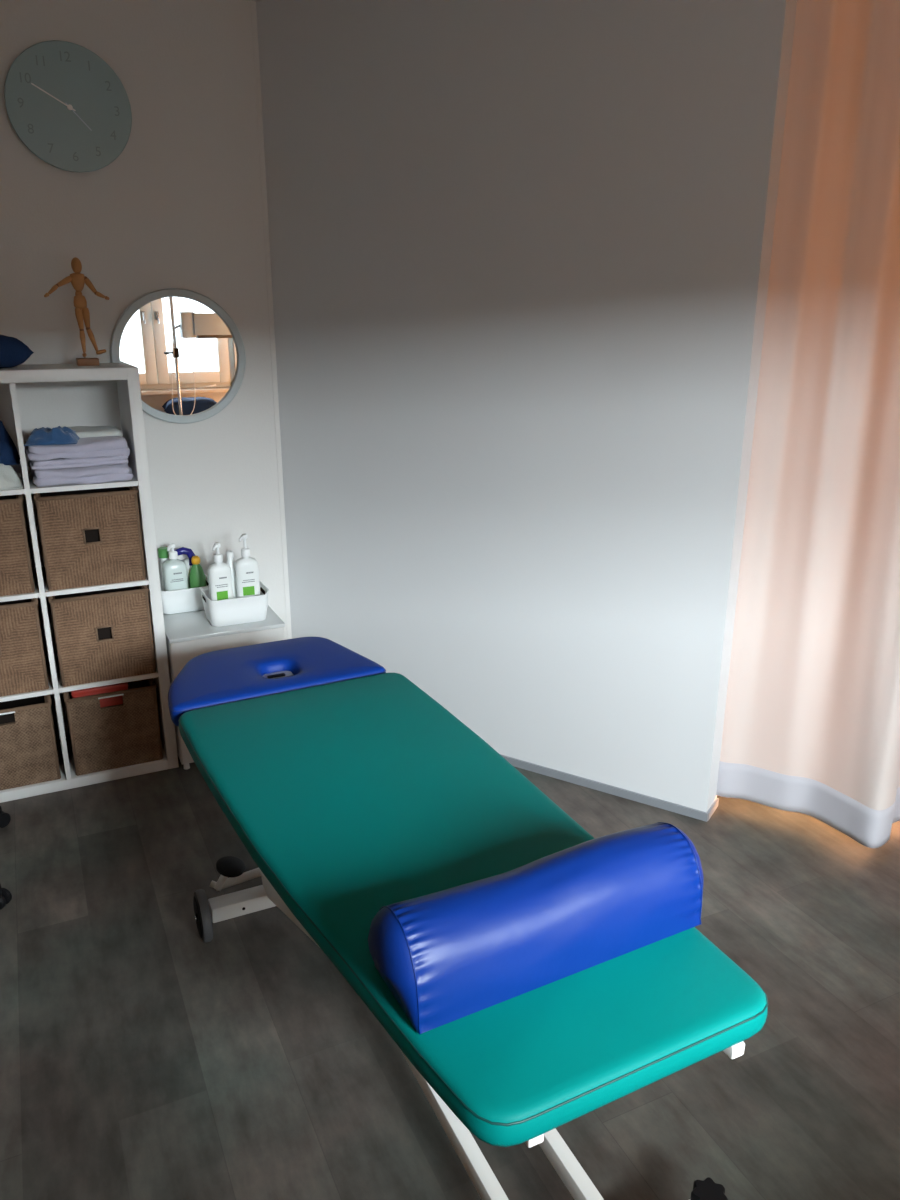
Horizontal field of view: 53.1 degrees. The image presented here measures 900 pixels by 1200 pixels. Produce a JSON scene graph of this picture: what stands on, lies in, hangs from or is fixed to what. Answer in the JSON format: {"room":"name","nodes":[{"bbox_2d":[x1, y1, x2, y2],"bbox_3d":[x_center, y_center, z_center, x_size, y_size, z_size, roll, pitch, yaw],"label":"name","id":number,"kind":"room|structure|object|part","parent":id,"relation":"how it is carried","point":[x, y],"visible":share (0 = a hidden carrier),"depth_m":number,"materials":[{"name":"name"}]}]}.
{"room":"physiotherapy treatment room","nodes":[
{"label":"physiotherapy treatment room","id":0,"kind":"room"},
{"bbox_2d":[0,0,286,740],"bbox_3d":[-0.651,-0.861,3.680,5.850,2.675,0.200,-8,19,-24],"label":"wall","id":1,"kind":"structure","parent":0,"point":[180,206],"depth_m":3.20,"materials":[{"name":"white paint"}]},
{"bbox_2d":[4,40,131,172],"bbox_3d":[-1.264,-1.634,2.992,0.390,0.390,0.038,-8,19,-24],"label":"wall clock","id":2,"kind":"object","parent":1,"relation":"attached to","point":[64,102],"visible":1,"depth_m":2.98,"materials":[{"name":"grey plastic"}]},
{"bbox_2d":[110,288,245,423],"bbox_3d":[-1.007,-0.905,3.357,0.486,0.486,0.028,-8,19,-24],"label":"round mirror","id":3,"kind":"object","parent":1,"relation":"attached to","point":[188,353],"visible":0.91,"depth_m":3.36,"materials":[{"name":"clear glass"}]},
{"bbox_2d":[250,1,291,638],"bbox_3d":[-0.689,-0.821,3.556,0.019,2.675,0.003,-8,19,-24],"label":"trim","id":4,"kind":"structure","parent":1,"relation":"attached to","point":[253,3],"depth_m":3.46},
{"bbox_2d":[0,757,899,1199],"bbox_3d":[0.373,1.125,2.042,5.850,0.120,4.984,-8,19,-24],"label":"floor","id":5,"kind":"structure","parent":0,"point":[142,1057],"depth_m":2.11,"materials":[{"name":"plastic"}]},
{"bbox_2d":[0,806,11,909],"bbox_3d":[-1.726,0.609,2.574,0.788,0.541,0.829,-8,19,-24],"label":"stool","id":6,"kind":"object","parent":5,"relation":"on","point":[5,894],"visible":1,"depth_m":2.60,"materials":[{"name":"black plastic"}]},
{"bbox_2d":[0,363,178,802],"bbox_3d":[-1.444,-0.065,3.175,0.762,1.464,0.355,-8,19,-24],"label":"shelf unit","id":7,"kind":"object","parent":5,"relation":"on","point":[126,375],"visible":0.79,"depth_m":3.11,"materials":[{"name":"white laminate"}]},
{"bbox_2d":[0,464,23,489],"bbox_3d":[-1.531,-0.420,2.953,0.230,0.091,0.227,-8,19,-24],"label":"cloth","id":8,"kind":"object","parent":7,"relation":"on","point":[9,478],"visible":0.97,"depth_m":2.92,"materials":[{"name":"white fabric"}]},
{"bbox_2d":[0,420,19,464],"bbox_3d":[-1.542,-0.525,2.983,0.197,0.135,0.231,-8,19,-24],"label":"cloth","id":9,"kind":"object","parent":8,"relation":"on","point":[9,455],"visible":1,"depth_m":2.96,"materials":[{"name":"blue fabric"}]},
{"bbox_2d":[0,335,33,368],"bbox_3d":[-1.505,-0.790,2.867,0.300,0.110,0.240,-11,21,-31],"label":"cushion","id":10,"kind":"object","parent":7,"relation":"on","point":[13,352],"visible":1,"depth_m":2.83,"materials":[{"name":"blue fabric"}]},
{"bbox_2d":[0,494,34,595],"bbox_3d":[-1.606,-0.201,3.050,0.327,0.320,0.333,-8,19,-24],"label":"seagrass basket","id":11,"kind":"object","parent":7,"relation":"on","point":[16,574],"visible":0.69,"depth_m":2.96,"materials":[{"name":"brown wicker"}]},
{"bbox_2d":[0,598,48,696],"bbox_3d":[-1.605,0.134,3.155,0.327,0.320,0.333,-8,19,-24],"label":"seagrass basket","id":12,"kind":"object","parent":7,"relation":"on","point":[23,669],"visible":0.74,"depth_m":3.06,"materials":[{"name":"brown wicker"}]},
{"bbox_2d":[0,694,60,790],"bbox_3d":[-1.605,0.476,3.269,0.315,0.300,0.335,-8,19,-24],"label":"woven basket","id":13,"kind":"object","parent":7,"relation":"on","point":[28,748],"visible":0.71,"depth_m":3.16,"materials":[{"name":"brown wicker"}]},
{"bbox_3d":[-1.444,-0.745,2.960,0.686,0.038,0.355,-8,19,-24],"label":"panel","id":14,"kind":"part","parent":7,"relation":"part of","materials":[{"name":"white laminate"}]},
{"bbox_2d":[44,257,108,365],"bbox_3d":[-1.246,-0.965,3.018,0.203,0.346,0.072,-8,19,-24],"label":"mannequin","id":15,"kind":"object","parent":7,"relation":"on","point":[77,279],"visible":1,"depth_m":3.01},
{"bbox_3d":[-1.272,-1.052,2.970,0.020,0.036,0.056,15,23,38],"label":"arm","id":16,"kind":"part","parent":15,"relation":"part of","materials":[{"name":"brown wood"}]},
{"bbox_3d":[-1.203,-1.051,3.010,0.039,0.049,0.020,-1,18,-3],"label":"arm","id":17,"kind":"part","parent":15,"relation":"part of","materials":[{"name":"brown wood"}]},
{"bbox_2d":[32,461,133,487],"bbox_3d":[-1.262,-0.450,3.086,0.320,0.067,0.276,-8,19,-24],"label":"folded towel","id":18,"kind":"object","parent":7,"relation":"on","point":[41,478],"visible":0.77,"depth_m":2.98,"materials":[{"name":"fabric"}]},
{"bbox_2d":[32,455,128,469],"bbox_3d":[-1.271,-0.491,3.087,0.307,0.033,0.260,-8,19,-24],"label":"folded towel","id":19,"kind":"object","parent":18,"relation":"on","point":[51,464],"visible":0.38,"depth_m":2.98,"materials":[{"name":"fabric"}]},
{"bbox_2d":[26,437,130,461],"bbox_3d":[-1.275,-0.530,3.075,0.322,0.061,0.283,-8,19,-24],"label":"folded towel","id":20,"kind":"object","parent":19,"relation":"on","point":[94,447],"visible":0.75,"depth_m":2.96,"materials":[{"name":"purple fabric"}]},
{"bbox_2d":[24,426,79,445],"bbox_3d":[-1.316,-0.551,2.982,0.172,0.052,0.175,-5,18,-16],"label":"cloth","id":21,"kind":"object","parent":20,"relation":"on","point":[58,435],"visible":0.99,"depth_m":2.93,"materials":[{"name":"fabric"}]},
{"bbox_2d":[51,424,121,439],"bbox_3d":[-1.268,-0.582,3.126,0.232,0.030,0.202,-8,19,-24],"label":"sheet","id":22,"kind":"object","parent":20,"relation":"on","point":[109,430],"visible":0.51,"depth_m":3.07,"materials":[{"name":"white fabric"}]},
{"bbox_3d":[-1.444,0.614,3.391,0.686,0.038,0.355,-8,19,-24],"label":"panel","id":23,"kind":"part","parent":7,"relation":"part of","materials":[{"name":"white laminate"}]},
{"bbox_2d":[33,486,145,590],"bbox_3d":[-1.282,-0.247,3.195,0.327,0.320,0.333,-8,19,-24],"label":"seagrass basket","id":24,"kind":"object","parent":7,"relation":"on","point":[90,537],"visible":0.79,"depth_m":3.06,"materials":[{"name":"brown wicker"}]},
{"bbox_3d":[-1.212,-0.217,3.049,0.059,0.057,0.007,-8,19,-24],"label":"handle trim","id":25,"kind":"part","parent":24,"relation":"part of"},
{"bbox_2d":[48,585,155,686],"bbox_3d":[-1.280,0.088,3.299,0.327,0.320,0.333,-8,19,-24],"label":"seagrass basket","id":26,"kind":"object","parent":7,"relation":"on","point":[101,635],"visible":0.77,"depth_m":3.16,"materials":[{"name":"brown wicker"}]},
{"bbox_3d":[-1.210,0.118,3.154,0.059,0.057,0.007,-8,19,-24],"label":"handle trim","id":27,"kind":"part","parent":26,"relation":"part of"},
{"bbox_2d":[63,678,162,775],"bbox_3d":[-1.284,0.431,3.412,0.315,0.300,0.335,-8,19,-24],"label":"woven basket","id":28,"kind":"object","parent":7,"relation":"on","point":[128,733],"visible":0.7,"depth_m":3.27,"materials":[{"name":"brown wicker"}]},
{"bbox_2d":[71,682,127,707],"bbox_3d":[-1.309,0.413,3.377,0.191,0.282,0.261,-8,19,-24],"label":"box","id":29,"kind":"object","parent":28,"relation":"in","point":[117,700],"visible":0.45,"depth_m":3.24,"materials":[{"name":"red cardboard"}]},
{"bbox_3d":[-1.309,0.287,3.337,0.191,0.017,0.261,-8,19,-24],"label":"box lid","id":30,"kind":"part","parent":29,"relation":"part of","materials":[{"name":"red cardboard"}]},
{"bbox_3d":[-1.216,0.346,3.228,0.086,0.006,0.006,-8,19,-24],"label":"handle trim","id":31,"kind":"part","parent":28,"relation":"part of","materials":[{"name":"white plastic"}]},
{"bbox_3d":[-1.117,-0.112,3.323,0.038,1.464,0.355,-8,19,-24],"label":"panel","id":32,"kind":"part","parent":7,"relation":"part of","materials":[{"name":"white laminate"}]},
{"bbox_2d":[163,605,284,769],"bbox_3d":[-0.901,0.307,3.555,0.422,0.525,0.427,-8,19,-24],"label":"base cabinet","id":33,"kind":"object","parent":5,"relation":"on","point":[189,635],"visible":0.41,"depth_m":3.33,"materials":[{"name":"white laminate"}]},
{"bbox_3d":[-1.085,0.327,3.479,0.018,0.489,0.411,-8,19,-24],"label":"panel","id":34,"kind":"part","parent":33,"relation":"part of","materials":[{"name":"white laminate"}]},
{"bbox_2d":[160,574,208,613],"bbox_3d":[-1.049,-0.022,3.538,0.208,0.111,0.161,-8,19,-24],"label":"plastic basket","id":35,"kind":"object","parent":33,"relation":"on","point":[190,599],"visible":0.41,"depth_m":3.47,"materials":[{"name":"white plastic"}]},
{"bbox_2d":[158,547,168,590],"bbox_3d":[-1.110,-0.088,3.521,0.044,0.237,0.044,-8,19,-24],"label":"bottle","id":36,"kind":"object","parent":35,"relation":"in","point":[163,554],"visible":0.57,"depth_m":3.48,"materials":[{"name":"green plastic"}]},
{"bbox_2d":[162,543,187,590],"bbox_3d":[-1.063,-0.089,3.483,0.088,0.262,0.071,-9,20,-27],"label":"pump bottle","id":37,"kind":"object","parent":35,"relation":"in","point":[174,570],"visible":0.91,"depth_m":3.45,"materials":[{"name":"white plastic"}]},
{"bbox_2d":[174,547,195,587],"bbox_3d":[-1.041,-0.097,3.550,0.088,0.236,0.050,-8,19,-24],"label":"spray bottle","id":38,"kind":"object","parent":35,"relation":"in","point":[183,550],"visible":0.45,"depth_m":3.52,"materials":[{"name":"blue plastic"}]},
{"bbox_2d":[189,556,206,587],"bbox_3d":[-0.988,-0.072,3.526,0.066,0.204,0.053,-8,19,-24],"label":"squeeze bottle","id":39,"kind":"object","parent":35,"relation":"in","point":[197,578],"visible":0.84,"depth_m":3.50,"materials":[{"name":"green plastic"}]},
{"bbox_2d":[199,581,268,626],"bbox_3d":[-0.813,0.015,3.408,0.234,0.119,0.176,-8,19,-24],"label":"plastic basket","id":40,"kind":"object","parent":33,"relation":"on","point":[220,613],"visible":0.84,"depth_m":3.34,"materials":[{"name":"white plastic"}]},
{"bbox_2d":[208,543,232,600],"bbox_3d":[-0.853,-0.065,3.347,0.083,0.298,0.060,-9,20,-27],"label":"pump bottle","id":41,"kind":"object","parent":40,"relation":"in","point":[219,573],"visible":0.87,"depth_m":3.32,"materials":[{"name":"white plastic"}]},
{"bbox_2d":[226,551,236,598],"bbox_3d":[-0.827,-0.063,3.417,0.048,0.251,0.048,-8,19,-24],"label":"lotion bottle","id":42,"kind":"object","parent":40,"relation":"in","point":[229,554],"visible":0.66,"depth_m":3.38,"materials":[{"name":"white plastic"}]},
{"bbox_2d":[234,534,259,597],"bbox_3d":[-0.762,-0.089,3.384,0.087,0.322,0.060,-8,19,-22],"label":"pump bottle","id":43,"kind":"object","parent":40,"relation":"in","point":[246,568],"visible":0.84,"depth_m":3.36,"materials":[{"name":"white plastic"}]},
{"bbox_2d":[168,636,767,1199],"bbox_3d":[-0.172,0.693,2.118,0.721,0.658,1.872,-8,19,-24],"label":"massage table","id":44,"kind":"object","parent":5,"relation":"on","point":[352,792],"visible":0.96,"depth_m":1.74,"materials":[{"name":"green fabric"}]},
{"bbox_3d":[-0.651,0.793,2.551,0.061,0.058,0.036,-8,19,-24],"label":"pedal lever","id":45,"kind":"part","parent":44,"relation":"part of","materials":[{"name":"white plastic"}]},
{"bbox_3d":[-0.493,0.227,2.604,0.086,0.004,0.092,-8,19,-24],"label":"hole plate","id":46,"kind":"part","parent":44,"relation":"part of","materials":[{"name":"white plastic"}]},
{"bbox_3d":[-0.273,0.741,1.983,0.030,0.484,1.152,-8,19,-24],"label":"lift arm","id":47,"kind":"part","parent":44,"relation":"part of"},
{"bbox_3d":[-0.106,0.981,2.034,0.030,0.044,1.200,-8,19,-24],"label":"rail","id":48,"kind":"part","parent":44,"relation":"part of","materials":[{"name":"white metal"}]},
{"bbox_3d":[-0.242,0.493,1.923,0.025,0.023,1.670,-8,19,-24],"label":"frame rail","id":49,"kind":"part","parent":44,"relation":"part of","materials":[{"name":"white metal"}]},
{"bbox_2d":[368,822,702,1034],"bbox_3d":[0.152,0.488,1.444,0.585,0.151,0.165,-9,20,-26],"label":"bolster","id":50,"kind":"object","parent":44,"relation":"on","point":[446,956],"visible":1,"depth_m":1.37,"materials":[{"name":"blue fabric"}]},
{"bbox_3d":[-0.094,0.529,1.322,0.030,0.147,0.162,-9,20,-26],"label":"panel","id":51,"kind":"part","parent":50,"relation":"part of","materials":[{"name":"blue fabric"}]},
{"bbox_3d":[0.398,0.454,1.567,0.030,0.141,0.162,-9,20,-26],"label":"panel","id":52,"kind":"part","parent":50,"relation":"part of","materials":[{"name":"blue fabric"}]},
{"bbox_3d":[0.035,0.961,2.098,0.030,0.044,1.200,-8,19,-24],"label":"rail","id":53,"kind":"part","parent":44,"relation":"part of","materials":[{"name":"white metal"}]},
{"bbox_3d":[0.470,1.079,1.626,0.064,0.024,0.065,-8,19,-24],"label":"star knob","id":54,"kind":"part","parent":44,"relation":"part of","materials":[{"name":"black plastic"}]},
{"bbox_3d":[0.075,0.448,2.066,0.025,0.023,1.670,-8,19,-24],"label":"frame rail","id":55,"kind":"part","parent":44,"relation":"part of","materials":[{"name":"white metal"}]},
{"bbox_2d":[256,0,796,821],"bbox_3d":[0.123,-0.690,3.142,1.831,2.675,0.123,11,21,30],"label":"wall","id":56,"kind":"structure","parent":0,"point":[521,250],"depth_m":2.98,"materials":[{"name":"white paint"}]},
{"bbox_2d":[707,798,718,820],"bbox_3d":[0.899,0.716,3.083,0.008,0.030,0.115,11,21,30],"label":"baseboard","id":57,"kind":"structure","parent":56,"relation":"attached to","point":[714,805],"depth_m":3.08,"materials":[{"name":"white wood"}]},
{"bbox_3d":[0.373,-1.539,1.197,5.850,0.120,4.984,-8,19,-24],"label":"ceiling","id":58,"kind":"structure","parent":0,"visible":0},
{"bbox_2d":[716,0,899,847],"bbox_3d":[1.589,-0.488,2.431,1.881,2.630,0.272,8,19,23],"label":"curtain","id":59,"kind":"object","parent":58,"relation":"hanging from","point":[811,727],"visible":0.7,"depth_m":2.69,"materials":[{"name":"beige fabric"}]}
]}

